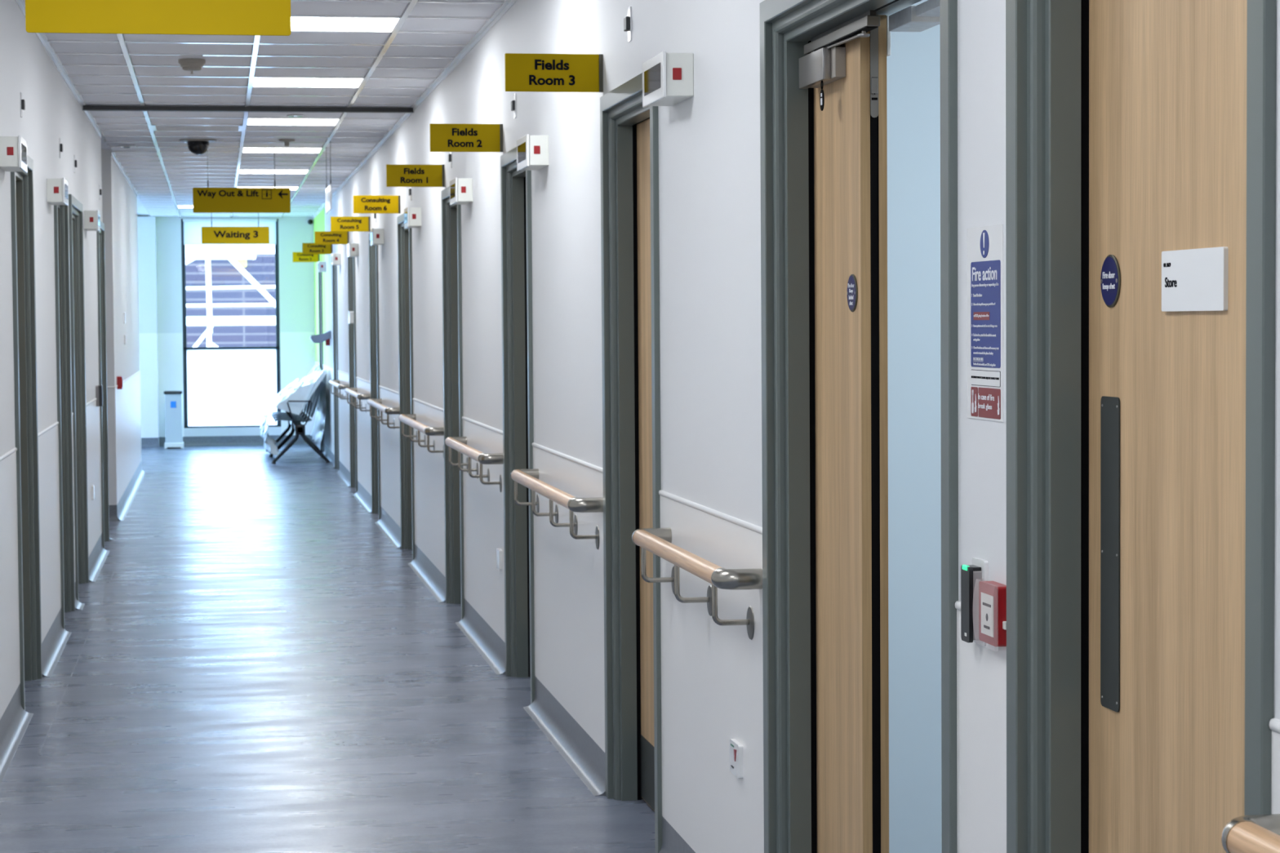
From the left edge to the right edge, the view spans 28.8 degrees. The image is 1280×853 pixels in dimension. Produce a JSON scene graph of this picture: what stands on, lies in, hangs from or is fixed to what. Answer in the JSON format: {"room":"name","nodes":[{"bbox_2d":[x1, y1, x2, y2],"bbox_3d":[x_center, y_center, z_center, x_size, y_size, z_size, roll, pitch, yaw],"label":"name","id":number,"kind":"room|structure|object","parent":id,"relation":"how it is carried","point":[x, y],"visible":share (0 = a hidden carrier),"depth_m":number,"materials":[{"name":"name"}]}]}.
{"room":"hospital interior","nodes":[
{"label":"hospital interior","id":0,"kind":"room"},
{"bbox_2d":[0,0,141,719],"bbox_3d":[-2.843,-0.401,11.849,0.156,2.740,25.530,-1,2,-10],"label":"wall","id":1,"kind":"structure","parent":0,"point":[51,113],"depth_m":11.32,"materials":[{"name":"white paint"}]},
{"bbox_2d":[0,135,27,172],"bbox_3d":[-2.226,-0.967,8.835,0.079,0.112,0.300,-1,2,-10],"label":"box light","id":2,"kind":"object","parent":1,"relation":"attached to","point":[13,149],"visible":1,"depth_m":8.69,"materials":[{"name":"white plastic"}]},
{"bbox_2d":[20,92,25,117],"bbox_3d":[-2.418,-1.260,9.749,0.016,0.096,0.044,-1,2,-10],"label":"plate","id":3,"kind":"object","parent":1,"relation":"attached to","point":[22,101],"visible":1,"depth_m":9.73,"materials":[{"name":"grey plastic"}]},
{"bbox_2d":[10,154,42,711],"bbox_3d":[-2.471,-0.007,9.721,0.165,2.128,0.980,-1,2,-10],"label":"door","id":4,"kind":"structure","parent":1,"relation":"in","point":[22,202],"depth_m":10.13,"materials":[{"name":"grey paint"}]},
{"bbox_2d":[46,177,68,205],"bbox_3d":[-2.655,-1.070,11.346,0.079,0.112,0.300,-1,2,-10],"label":"box light","id":5,"kind":"object","parent":1,"relation":"attached to","point":[57,189],"visible":1,"depth_m":11.21,"materials":[{"name":"white plastic"}]},
{"bbox_2d":[58,137,62,158],"bbox_3d":[-2.829,-1.361,12.162,0.016,0.096,0.044,-1,2,-10],"label":"plate","id":6,"kind":"object","parent":1,"relation":"attached to","point":[60,145],"visible":1,"depth_m":12.14,"materials":[{"name":"grey plastic"}]},
{"bbox_2d":[53,204,75,629],"bbox_3d":[-2.887,-0.108,12.159,0.165,2.128,0.930,-1,2,-10],"label":"door","id":7,"kind":"structure","parent":1,"relation":"in","point":[60,212],"depth_m":12.55,"materials":[{"name":"grey paint"}]},
{"bbox_2d":[0,461,146,784],"bbox_3d":[-3.853,0.922,11.732,2.309,0.120,25.530,-1,2,-10],"label":"baseboard","id":8,"kind":"structure","parent":1,"relation":"attached to","point":[15,721],"depth_m":10.89,"materials":[{"name":"plastic"}]},
{"bbox_2d":[73,154,77,173],"bbox_3d":[-3.045,-1.417,13.423,0.016,0.096,0.044,-1,2,-10],"label":"plate","id":9,"kind":"object","parent":1,"relation":"attached to","point":[75,162],"visible":1,"depth_m":13.40,"materials":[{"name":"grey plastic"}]},
{"bbox_2d":[68,194,88,600],"bbox_3d":[-3.107,-0.161,13.449,0.165,2.128,1.110,-1,2,-10],"label":"door","id":10,"kind":"structure","parent":1,"relation":"in","point":[77,313],"depth_m":13.92,"materials":[{"name":"grey paint"}]},
{"bbox_2d":[38,522,134,754],"bbox_3d":[-2.875,0.906,13.355,0.004,0.001,10.000,-1,2,-10],"label":"trim","id":11,"kind":"structure","parent":1,"relation":"attached to","point":[134,522],"depth_m":10.85,"materials":[{"name":"grey"}]},
{"bbox_2d":[84,209,100,231],"bbox_3d":[-3.197,-1.201,14.528,0.079,0.112,0.300,-1,2,-10],"label":"box light","id":12,"kind":"object","parent":1,"relation":"attached to","point":[91,218],"visible":1,"depth_m":14.38,"materials":[{"name":"white plastic"}]},
{"bbox_2d":[91,484,94,500],"bbox_3d":[-3.246,0.392,14.773,0.013,0.083,0.090,-1,2,-10],"label":"wall socket","id":13,"kind":"object","parent":1,"relation":"attached to","point":[92,486],"visible":1,"depth_m":14.73,"materials":[{"name":"white plastic"}]},
{"bbox_2d":[95,385,102,406],"bbox_3d":[-3.369,-0.192,15.505,0.040,0.130,0.110,-1,2,-10],"label":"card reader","id":14,"kind":"object","parent":1,"relation":"attached to","point":[99,388],"visible":1,"depth_m":15.46,"materials":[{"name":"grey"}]},
{"bbox_2d":[96,221,109,548],"bbox_3d":[-3.597,-0.279,16.320,0.165,2.128,0.820,-1,2,-10],"label":"door","id":15,"kind":"structure","parent":1,"relation":"in","point":[100,234],"depth_m":16.66,"materials":[{"name":"grey paint"}]},
{"bbox_2d":[116,376,123,389],"bbox_3d":[-3.931,-0.331,18.809,0.042,0.097,0.100,-1,2,-10],"label":"fire alarm call point","id":16,"kind":"object","parent":1,"relation":"attached to","point":[119,379],"visible":1,"depth_m":18.76,"materials":[{"name":"red plastic"}]},
{"bbox_2d":[137,215,315,445],"bbox_3d":[-5.045,-1.136,29.582,9.200,2.740,0.340,-1,2,-10],"label":"wall","id":17,"kind":"structure","parent":0,"point":[159,238],"depth_m":29.47,"materials":[{"name":"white paint"}]},
{"bbox_2d":[139,332,315,437],"bbox_3d":[-5.235,-0.493,29.471,2.770,1.232,0.145,-1,2,-10],"label":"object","id":18,"kind":"structure","parent":17,"relation":"attached to","point":[162,357],"depth_m":29.48,"materials":[{"name":"white"}]},
{"bbox_2d":[141,435,315,448],"bbox_3d":[-5.226,0.181,29.478,2.770,0.120,0.189,-1,2,-10],"label":"baseboard","id":19,"kind":"structure","parent":17,"relation":"attached to","point":[204,441],"depth_m":29.60,"materials":[{"name":"plastic"}]},
{"bbox_2d":[181,218,280,427],"bbox_3d":[-4.867,-1.230,29.633,1.140,2.480,0.070,-1,2,-10],"label":"window","id":20,"kind":"structure","parent":17,"relation":"in","point":[224,387],"depth_m":29.65,"materials":[{"name":"blue"}]},
{"bbox_2d":[182,217,276,244],"bbox_3d":[-4.862,-2.313,29.515,1.100,0.311,0.038,-1,2,-10],"label":"roller blind","id":21,"kind":"object","parent":20,"relation":"attached to","point":[192,226],"visible":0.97,"depth_m":29.50,"materials":[{"name":"fabric"}]},
{"bbox_2d":[24,0,505,217],"bbox_3d":[-2.127,-1.878,12.352,9.200,0.202,35.200,-1,2,-10],"label":"ceiling","id":22,"kind":"structure","parent":0,"point":[300,7],"depth_m":13.06,"materials":[{"name":"tile"}]},
{"bbox_2d":[117,144,135,147],"bbox_3d":[-3.630,-1.980,17.605,0.120,0.016,0.100,-1,2,-10],"label":"recessed light","id":23,"kind":"object","parent":22,"relation":"in","point":[123,146],"visible":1,"depth_m":17.57,"materials":[{"name":"white plastic"}]},
{"bbox_2d":[25,0,291,35],"bbox_3d":[-1.255,-1.278,6.481,0.679,0.509,0.012,-1,2,-10],"label":"hanging sign","id":24,"kind":"object","parent":22,"relation":"hanging from","point":[197,17],"visible":1,"depth_m":6.48,"materials":[{"name":"yellow plastic"}]},
{"bbox_2d":[177,205,192,208],"bbox_3d":[-4.694,-2.380,26.819,0.568,0.025,0.496,-1,2,-10],"label":"recessed light","id":25,"kind":"object","parent":22,"relation":"in","point":[179,206],"visible":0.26,"depth_m":26.86,"materials":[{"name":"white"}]},
{"bbox_2d":[177,57,205,74],"bbox_3d":[-2.151,-1.726,11.948,0.128,0.070,0.128,-1,2,-10],"label":"smoke detector","id":26,"kind":"object","parent":22,"relation":"attached to","point":[192,64],"visible":1,"depth_m":11.91,"materials":[{"name":"beige plastic"}]},
{"bbox_2d":[151,124,242,131],"bbox_3d":[-2.853,-1.936,16.039,0.571,0.028,0.493,-1,2,-10],"label":"ceiling vent","id":27,"kind":"object","parent":22,"relation":"in","point":[155,127],"visible":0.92,"depth_m":16.03,"materials":[{"name":"white metal"}]},
{"bbox_2d":[178,138,217,155],"bbox_3d":[-3.047,-1.925,17.168,0.260,0.102,0.260,-1,2,-10],"label":"security camera","id":28,"kind":"object","parent":22,"relation":"attached to","point":[196,146],"visible":1,"depth_m":17.11,"materials":[{"name":"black plastic"}]},
{"bbox_2d":[201,213,269,244],"bbox_3d":[-3.956,-2.028,24.325,0.655,0.480,0.013,-1,2,-10],"label":"hanging sign","id":29,"kind":"object","parent":22,"relation":"hanging from","point":[210,235],"visible":0.98,"depth_m":24.33,"materials":[{"name":"yellow plastic"}]},
{"bbox_2d":[192,151,290,213],"bbox_3d":[-2.838,-1.760,17.724,0.686,0.474,0.013,-1,2,-10],"label":"hanging sign","id":30,"kind":"object","parent":22,"relation":"hanging from","point":[205,200],"visible":1,"depth_m":17.73,"materials":[{"name":"yellow plastic"}]},
{"bbox_2d":[82,105,413,112],"bbox_3d":[-2.278,-1.853,14.531,1.910,0.026,0.060,-1,2,-10],"label":"trim","id":31,"kind":"structure","parent":22,"relation":"attached to","point":[85,108],"depth_m":14.51,"materials":[{"name":"grey metal"}]},
{"bbox_2d":[236,186,298,190],"bbox_3d":[-3.485,-2.239,23.267,0.568,0.025,0.496,-1,2,-10],"label":"recessed light","id":32,"kind":"object","parent":22,"relation":"in","point":[291,188],"visible":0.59,"depth_m":23.13,"materials":[{"name":"white plastic"}]},
{"bbox_2d":[239,169,308,173],"bbox_3d":[-3.051,-2.134,20.721,0.568,0.025,0.496,-1,2,-10],"label":"recessed light","id":33,"kind":"object","parent":22,"relation":"in","point":[264,171],"visible":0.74,"depth_m":20.76,"materials":[{"name":"white plastic"}]},
{"bbox_2d":[44,0,509,217],"bbox_3d":[-1.897,-1.785,12.294,1.910,0.026,35.000,-1,2,-10],"label":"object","id":34,"kind":"structure","parent":22,"relation":"attached to","point":[411,5],"depth_m":14.24,"materials":[{"name":"white metal"}]},
{"bbox_2d":[242,147,321,152],"bbox_3d":[-2.616,-2.029,18.175,0.568,0.025,0.496,-1,2,-10],"label":"recessed light","id":35,"kind":"object","parent":22,"relation":"in","point":[244,149],"visible":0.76,"depth_m":18.17,"materials":[{"name":"white plastic"}]},
{"bbox_2d":[278,138,294,146],"bbox_3d":[-2.436,-1.957,17.170,0.110,0.048,0.110,-1,2,-10],"label":"smoke detector","id":36,"kind":"object","parent":22,"relation":"attached to","point":[286,141],"visible":1,"depth_m":17.14,"materials":[{"name":"beige plastic"}]},
{"bbox_2d":[246,118,339,125],"bbox_3d":[-2.182,-1.925,15.629,0.568,0.025,0.496,-1,2,-10],"label":"recessed light","id":37,"kind":"object","parent":22,"relation":"in","point":[250,121],"visible":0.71,"depth_m":15.65,"materials":[{"name":"white plastic"}]},
{"bbox_2d":[287,114,303,117],"bbox_3d":[-2.097,-1.888,15.149,0.100,0.015,0.100,-1,2,-10],"label":"recessed light","id":38,"kind":"object","parent":22,"relation":"in","point":[289,115],"visible":1,"depth_m":15.13,"materials":[{"name":"white plastic"}]},
{"bbox_2d":[252,77,364,87],"bbox_3d":[-1.748,-1.820,13.083,0.568,0.025,0.496,-1,2,-10],"label":"recessed light","id":39,"kind":"object","parent":22,"relation":"in","point":[257,82],"visible":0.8,"depth_m":13.10,"materials":[{"name":"white plastic"}]},
{"bbox_2d":[325,140,332,213],"bbox_3d":[-2.204,-1.758,17.598,0.010,0.476,0.750,-1,2,-10],"label":"hanging sign","id":40,"kind":"object","parent":22,"relation":"hanging from","point":[328,189],"visible":1,"depth_m":17.48,"materials":[{"name":"white plastic"}]},
{"bbox_2d":[290,16,400,31],"bbox_3d":[-1.313,-1.715,10.537,0.568,0.025,0.496,-1,2,-10],"label":"recessed light","id":41,"kind":"object","parent":22,"relation":"in","point":[297,24],"visible":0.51,"depth_m":10.55,"materials":[{"name":"white plastic"}]},
{"bbox_2d":[0,444,654,852],"bbox_3d":[-2.106,1.013,12.475,9.200,0.150,35.200,-1,2,-10],"label":"floor","id":42,"kind":"structure","parent":0,"point":[260,668],"depth_m":9.39,"materials":[{"name":"laminate"}]},
{"bbox_2d":[163,390,183,448],"bbox_3d":[-5.460,-0.080,29.143,0.218,0.672,0.370,-1,2,-10],"label":"pedal bin","id":43,"kind":"object","parent":42,"relation":"on","point":[173,399],"visible":1,"depth_m":29.04,"materials":[{"name":"white metal"}]},
{"bbox_2d":[268,381,329,464],"bbox_3d":[-3.739,-0.081,27.066,0.604,0.825,2.660,-1,2,-10],"label":"bench","id":44,"kind":"object","parent":42,"relation":"on","point":[295,420],"visible":0.8,"depth_m":26.37,"materials":[{"name":"black metal"}]},
{"bbox_2d":[259,363,326,455],"bbox_3d":[-3.790,-0.190,27.078,0.662,0.954,2.570,-1,2,-10],"label":"plastic wrap","id":45,"kind":"object","parent":44,"relation":"on","point":[302,389],"visible":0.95,"depth_m":26.20,"materials":[{"name":"white"}]},
{"bbox_2d":[313,0,1279,852],"bbox_3d":[-1.250,-0.533,14.689,0.146,2.740,30.600,-1,2,-10],"label":"wall","id":46,"kind":"structure","parent":0,"point":[710,494],"depth_m":6.49,"materials":[{"name":"white paint"}]},
{"bbox_2d":[14,0,517,218],"bbox_3d":[-1.897,-1.770,12.295,1.910,0.036,35.000,-1,2,-10],"label":"trim","id":47,"kind":"structure","parent":46,"relation":"attached to","point":[503,9],"depth_m":12.92,"materials":[{"name":"white metal"}]},
{"bbox_2d":[292,252,319,262],"bbox_3d":[-3.785,-1.920,28.197,0.298,0.114,0.014,-1,2,-10],"label":"room sign","id":48,"kind":"object","parent":46,"relation":"attached to","point":[297,256],"visible":0.81,"depth_m":28.19,"materials":[{"name":"yellow plastic"}]},
{"bbox_2d":[302,243,332,254],"bbox_3d":[-3.247,-1.791,25.045,0.298,0.114,0.014,-1,2,-10],"label":"room sign","id":49,"kind":"object","parent":46,"relation":"attached to","point":[307,248],"visible":1,"depth_m":25.04,"materials":[{"name":"yellow plastic"}]},
{"bbox_2d":[310,330,331,343],"bbox_3d":[-3.296,-0.924,25.660,0.212,0.130,0.230,-1,2,-10],"label":"hood","id":50,"kind":"object","parent":46,"relation":"attached to","point":[320,338],"visible":1,"depth_m":25.55,"materials":[{"name":"blue plastic"}]},
{"bbox_2d":[318,271,324,452],"bbox_3d":[-3.498,-0.770,27.901,0.165,2.128,0.700,-1,2,-10],"label":"door","id":51,"kind":"structure","parent":46,"relation":"in","point":[320,273],"depth_m":28.14,"materials":[{"name":"grey paint"}]},
{"bbox_2d":[317,261,325,272],"bbox_3d":[-3.408,-1.710,26.654,0.079,0.112,0.300,-1,2,-10],"label":"box light","id":52,"kind":"object","parent":46,"relation":"attached to","point":[321,264],"visible":1,"depth_m":26.51,"materials":[{"name":"white plastic"}]},
{"bbox_2d":[314,231,348,244],"bbox_3d":[-2.716,-1.663,21.932,0.298,0.114,0.014,-1,2,-10],"label":"room sign","id":53,"kind":"object","parent":46,"relation":"attached to","point":[321,237],"visible":0.99,"depth_m":21.93,"materials":[{"name":"yellow plastic"}]},
{"bbox_2d":[332,265,339,470],"bbox_3d":[-2.925,-0.632,24.542,0.165,2.128,0.720,-1,2,-10],"label":"door","id":54,"kind":"structure","parent":46,"relation":"in","point":[335,308],"depth_m":24.81,"materials":[{"name":"grey paint"}]},
{"bbox_2d":[331,253,341,265],"bbox_3d":[-2.871,-1.581,23.502,0.079,0.112,0.300,-1,2,-10],"label":"box light","id":55,"kind":"object","parent":46,"relation":"attached to","point":[335,257],"visible":1,"depth_m":23.36,"materials":[{"name":"white plastic"}]},
{"bbox_2d":[328,379,349,401],"bbox_3d":[-2.784,-0.327,23.015,0.108,0.171,1.902,-1,2,-10],"label":"handrail","id":56,"kind":"object","parent":46,"relation":"attached to","point":[335,383],"visible":0.98,"depth_m":22.71,"materials":[{"name":"brown wood"}]},
{"bbox_2d":[330,216,369,231],"bbox_3d":[-2.200,-1.538,18.909,0.298,0.114,0.014,-1,2,-10],"label":"room sign","id":57,"kind":"object","parent":46,"relation":"attached to","point":[338,224],"visible":1,"depth_m":18.90,"materials":[{"name":"yellow plastic"}]},
{"bbox_2d":[348,311,354,324],"bbox_3d":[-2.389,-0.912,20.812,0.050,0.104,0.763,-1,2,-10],"label":"wall switch","id":58,"kind":"object","parent":46,"relation":"attached to","point":[350,313],"visible":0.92,"depth_m":20.80,"materials":[{"name":"white plastic"}]},
{"bbox_2d":[347,242,357,492],"bbox_3d":[-2.410,-0.508,21.523,0.165,2.128,0.950,-1,2,-10],"label":"door","id":59,"kind":"structure","parent":46,"relation":"in","point":[351,260],"depth_m":21.90,"materials":[{"name":"grey paint"}]},
{"bbox_2d":[346,242,358,257],"bbox_3d":[-2.378,-1.462,20.616,0.079,0.112,0.300,-1,2,-10],"label":"box light","id":60,"kind":"object","parent":46,"relation":"attached to","point":[352,248],"visible":1,"depth_m":20.48,"materials":[{"name":"white plastic"}]},
{"bbox_2d":[344,387,370,413],"bbox_3d":[-2.272,-0.204,20.011,0.108,0.171,1.962,-1,2,-10],"label":"handrail","id":61,"kind":"object","parent":46,"relation":"attached to","point":[352,391],"visible":0.94,"depth_m":19.71,"materials":[{"name":"brown wood"}]},
{"bbox_2d":[368,233,380,519],"bbox_3d":[-1.901,-0.385,18.534,0.165,2.128,0.880,-1,2,-10],"label":"door","id":62,"kind":"structure","parent":46,"relation":"in","point":[373,250],"depth_m":18.88,"materials":[{"name":"grey paint"}]},
{"bbox_2d":[369,228,383,245],"bbox_3d":[-1.854,-1.336,17.543,0.079,0.112,0.300,-1,2,-10],"label":"box light","id":63,"kind":"object","parent":46,"relation":"attached to","point":[376,235],"visible":1,"depth_m":17.40,"materials":[{"name":"white plastic"}]},
{"bbox_2d":[353,195,400,213],"bbox_3d":[-1.671,-1.411,15.806,0.298,0.114,0.014,-1,2,-10],"label":"room sign","id":64,"kind":"object","parent":46,"relation":"attached to","point":[362,203],"visible":1,"depth_m":15.80,"materials":[{"name":"yellow plastic"}]},
{"bbox_2d":[367,398,399,429],"bbox_3d":[-1.742,-0.076,16.904,0.108,0.171,1.972,-1,2,-10],"label":"handrail","id":65,"kind":"object","parent":46,"relation":"attached to","point":[376,403],"visible":1,"depth_m":16.60,"materials":[{"name":"brown wood"}]},
{"bbox_2d":[396,213,414,560],"bbox_3d":[-1.381,-0.260,15.491,0.165,2.128,1.000,-1,2,-10],"label":"door","id":66,"kind":"structure","parent":46,"relation":"in","point":[406,502],"depth_m":15.89,"materials":[{"name":"grey paint"}]},
{"bbox_2d":[404,206,421,228],"bbox_3d":[-1.313,-1.206,14.372,0.079,0.112,0.300,-1,2,-10],"label":"box light","id":67,"kind":"object","parent":46,"relation":"attached to","point":[412,215],"visible":1,"depth_m":14.23,"materials":[{"name":"white plastic"}]},
{"bbox_2d":[386,164,444,186],"bbox_3d":[-1.150,-1.285,12.752,0.298,0.114,0.014,-1,2,-10],"label":"room sign","id":68,"kind":"object","parent":46,"relation":"attached to","point":[397,175],"visible":1,"depth_m":12.74,"materials":[{"name":"yellow plastic"}]},
{"bbox_2d":[398,413,444,458],"bbox_3d":[-1.223,0.049,13.860,0.108,0.171,1.972,-1,2,-10],"label":"handrail","id":69,"kind":"object","parent":46,"relation":"attached to","point":[410,420],"visible":0.95,"depth_m":13.56,"materials":[{"name":"brown wood"}]},
{"bbox_2d":[448,151,452,168],"bbox_3d":[-0.944,-1.335,12.374,0.016,0.096,0.044,-1,2,-10],"label":"plate","id":70,"kind":"object","parent":46,"relation":"attached to","point":[450,155],"visible":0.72,"depth_m":12.35,"materials":[{"name":"grey plastic"}]},
{"bbox_2d":[441,186,464,619],"bbox_3d":[-0.861,-0.134,12.437,0.165,2.128,0.880,-1,2,-10],"label":"door","id":71,"kind":"structure","parent":46,"relation":"in","point":[451,214],"depth_m":12.78,"materials":[{"name":"grey paint"}]},
{"bbox_2d":[449,177,472,204],"bbox_3d":[-0.829,-1.089,11.535,0.079,0.112,0.300,-1,2,-10],"label":"box light","id":72,"kind":"object","parent":46,"relation":"attached to","point":[460,188],"visible":1,"depth_m":11.40,"materials":[{"name":"white plastic"}]},
{"bbox_2d":[429,123,502,151],"bbox_3d":[-0.709,-1.179,10.162,0.298,0.114,0.014,-1,2,-10],"label":"room sign","id":73,"kind":"object","parent":46,"relation":"attached to","point":[444,137],"visible":1,"depth_m":10.16,"materials":[{"name":"yellow plastic"}]},
{"bbox_2d":[444,436,503,492],"bbox_3d":[-0.743,0.165,11.048,0.108,0.171,1.602,-1,2,-10],"label":"handrail","id":74,"kind":"object","parent":46,"relation":"attached to","point":[458,443],"visible":0.99,"depth_m":10.85,"materials":[{"name":"brown wood"}]},
{"bbox_2d":[496,548,502,569],"bbox_3d":[-0.589,0.557,10.441,0.013,0.083,0.090,-1,2,-10],"label":"wall socket","id":75,"kind":"object","parent":46,"relation":"attached to","point":[499,551],"visible":1,"depth_m":10.40,"materials":[{"name":"white plastic"}]},
{"bbox_2d":[315,443,695,852],"bbox_3d":[-1.330,0.777,14.730,0.049,0.120,30.600,-1,2,-10],"label":"baseboard","id":76,"kind":"structure","parent":46,"relation":"attached to","point":[586,758],"depth_m":9.25,"materials":[{"name":"plastic"}]},
{"bbox_2d":[511,93,515,118],"bbox_3d":[-0.495,-1.256,9.742,0.016,0.096,0.044,-1,2,-10],"label":"plate","id":77,"kind":"object","parent":46,"relation":"attached to","point":[513,102],"visible":1,"depth_m":9.72,"materials":[{"name":"grey plastic"}]},
{"bbox_2d":[500,146,534,704],"bbox_3d":[-0.407,-0.025,9.778,0.165,2.128,0.880,-1,2,-10],"label":"door","id":78,"kind":"structure","parent":46,"relation":"in","point":[515,185],"depth_m":10.12,"materials":[{"name":"grey paint"}]},
{"bbox_2d":[516,133,548,171],"bbox_3d":[-0.386,-0.982,8.935,0.079,0.112,0.300,-1,2,-10],"label":"box light","id":79,"kind":"object","parent":46,"relation":"attached to","point":[532,151],"visible":1,"depth_m":8.80,"materials":[{"name":"white plastic"}]},
{"bbox_2d":[504,53,603,92],"bbox_3d":[-0.260,-1.071,7.532,0.298,0.114,0.014,-1,2,-10],"label":"room sign","id":80,"kind":"object","parent":46,"relation":"attached to","point":[524,72],"visible":1,"depth_m":7.53,"materials":[{"name":"yellow plastic"}]},
{"bbox_2d":[510,468,603,549],"bbox_3d":[-0.297,0.272,8.433,0.108,0.171,1.632,-1,2,-10],"label":"handrail","id":81,"kind":"object","parent":46,"relation":"attached to","point":[528,477],"visible":1,"depth_m":8.22,"materials":[{"name":"brown wood"}]},
{"bbox_2d":[623,6,631,41],"bbox_3d":[-0.035,-1.139,7.044,0.016,0.096,0.044,-1,2,-10],"label":"plate","id":82,"kind":"object","parent":46,"relation":"attached to","point":[628,20],"visible":1,"depth_m":7.03,"materials":[{"name":"white"}]},
{"bbox_2d":[600,72,662,852],"bbox_3d":[0.045,0.084,7.128,0.165,2.128,0.920,-1,2,-10],"label":"door","id":83,"kind":"structure","parent":46,"relation":"in","point":[629,131],"depth_m":7.47,"materials":[{"name":"grey paint"}]},
{"bbox_2d":[642,51,693,107],"bbox_3d":[0.069,-0.872,6.266,0.079,0.112,0.300,-1,2,-10],"label":"box light","id":84,"kind":"object","parent":46,"relation":"attached to","point":[668,78],"visible":1,"depth_m":6.13,"materials":[{"name":"white plastic"}]},
{"bbox_2d":[631,527,762,639],"bbox_3d":[0.123,0.373,5.972,0.108,0.171,1.150,-1,2,-10],"label":"handrail","id":85,"kind":"object","parent":46,"relation":"attached to","point":[658,541],"visible":0.98,"depth_m":5.75,"materials":[{"name":"brown wood"}]},
{"bbox_2d":[729,738,743,778],"bbox_3d":[0.220,0.760,5.697,0.012,0.076,0.097,-1,2,-10],"label":"wall socket","id":86,"kind":"object","parent":46,"relation":"attached to","point":[736,766],"visible":1,"depth_m":5.67,"materials":[{"name":"white plastic"}]},
{"bbox_2d":[760,0,958,852],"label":"door","id":87,"kind":"structure","parent":46,"relation":"in","point":[824,174],"depth_m":5.09,"materials":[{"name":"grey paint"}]},
{"bbox_2d":[819,80,824,111],"bbox_3d":[0.369,-0.671,5.043,0.003,0.062,0.030,-1,2,-10],"label":"tag","id":88,"kind":"object","parent":87,"relation":"hanging from","point":[822,95],"visible":1,"depth_m":5.04,"materials":[{"name":"black"}]},
{"bbox_2d":[846,274,857,311],"bbox_3d":[0.422,-0.266,4.954,0.005,0.075,0.075,-1,2,-10],"label":"disc","id":89,"kind":"object","parent":87,"relation":"attached to","point":[852,289],"visible":1,"depth_m":4.94,"materials":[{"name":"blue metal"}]},
{"bbox_2d":[960,557,988,646],"bbox_3d":[0.518,0.273,3.872,0.028,0.132,0.065,-1,2,-10],"label":"card reader","id":90,"kind":"object","parent":46,"relation":"attached to","point":[971,575],"visible":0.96,"depth_m":3.85,"materials":[{"name":"black plastic"}]},
{"bbox_2d":[962,564,968,570],"bbox_3d":[0.507,0.220,3.869,0.005,0.008,0.026,-1,2,-10],"label":"light","id":91,"kind":"object","parent":90,"relation":"on","point":[965,567],"depth_m":3.86,"materials":[{"name":"green plastic"}]},
{"bbox_2d":[967,223,1004,422],"bbox_3d":[0.531,-0.159,3.836,0.003,0.298,0.179,-1,2,-10],"label":"notice","id":92,"kind":"object","parent":46,"relation":"attached to","point":[984,243],"visible":1,"depth_m":3.83,"materials":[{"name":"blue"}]},
{"bbox_2d":[978,581,1006,647],"bbox_3d":[0.533,0.286,3.776,0.031,0.100,0.104,-1,2,-10],"label":"fire alarm call point","id":93,"kind":"object","parent":46,"relation":"attached to","point":[992,594],"visible":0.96,"depth_m":3.75,"materials":[{"name":"red plastic"}]},
{"bbox_2d":[982,602,991,629],"bbox_3d":[0.526,0.288,3.777,0.001,0.038,0.040,-1,2,-10],"label":"print","id":94,"kind":"object","parent":93,"relation":"attached to","point":[986,606],"depth_m":3.78,"materials":[{"name":"white plastic"}]},
{"bbox_2d":[1005,0,1276,852],"bbox_3d":[0.704,0.243,3.267,0.165,2.128,0.920,-1,2,-10],"label":"door","id":95,"kind":"structure","parent":46,"relation":"in","point":[1140,436],"depth_m":3.43,"materials":[{"name":"brown wood"}]},
{"bbox_2d":[1100,254,1120,307],"bbox_3d":[0.665,-0.206,3.525,0.005,0.075,0.075,-1,2,-10],"label":"disc","id":96,"kind":"object","parent":95,"relation":"attached to","point":[1110,277],"visible":1,"depth_m":3.52,"materials":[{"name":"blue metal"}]},
{"bbox_2d":[1161,246,1228,311],"bbox_3d":[0.716,-0.190,3.221,0.007,0.080,0.208,-1,2,-10],"label":"plate","id":97,"kind":"object","parent":95,"relation":"attached to","point":[1193,279],"visible":1,"depth_m":3.21,"materials":[{"name":"white plastic"}]},
{"bbox_2d":[1220,813,1279,852],"bbox_3d":[0.907,0.563,1.373,0.108,0.171,2.757,-1,2,-10],"label":"handrail","id":98,"kind":"object","parent":46,"relation":"attached to","point":[1255,833],"visible":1,"depth_m":2.65,"materials":[{"name":"brown wood"}]},
{"bbox_2d":[886,0,942,852],"bbox_3d":[1.905,-0.205,6.408,3.290,2.740,0.100,-1,2,-10],"label":"wall","id":99,"kind":"structure","parent":0,"point":[913,63],"depth_m":6.16,"materials":[{"name":"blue paint"}]},
{"label":"outside","id":100,"kind":"structure","parent":0,"visible":0},
{"bbox_3d":[-7.537,3.719,44.656,60.000,0.200,29.800,-1,2,-10],"label":"ground","id":101,"kind":"structure","parent":100,"visible":0},
{"bbox_2d":[185,244,275,346],"bbox_3d":[-6.220,0.266,37.806,3.102,6.398,0.856,-1,2,-10],"label":"steel frame","id":102,"kind":"object","parent":101,"relation":"on","point":[242,253],"visible":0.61,"depth_m":37.42,"materials":[{"name":"white metal"}]},
{"bbox_2d":[185,253,275,346],"bbox_3d":[-7.220,0.228,45.480,17.000,6.700,2.000,-1,2,-10],"label":"neighbouring building","id":103,"kind":"structure","parent":101,"relation":"on","point":[262,269],"depth_m":44.37,"materials":[{"name":"stone"}]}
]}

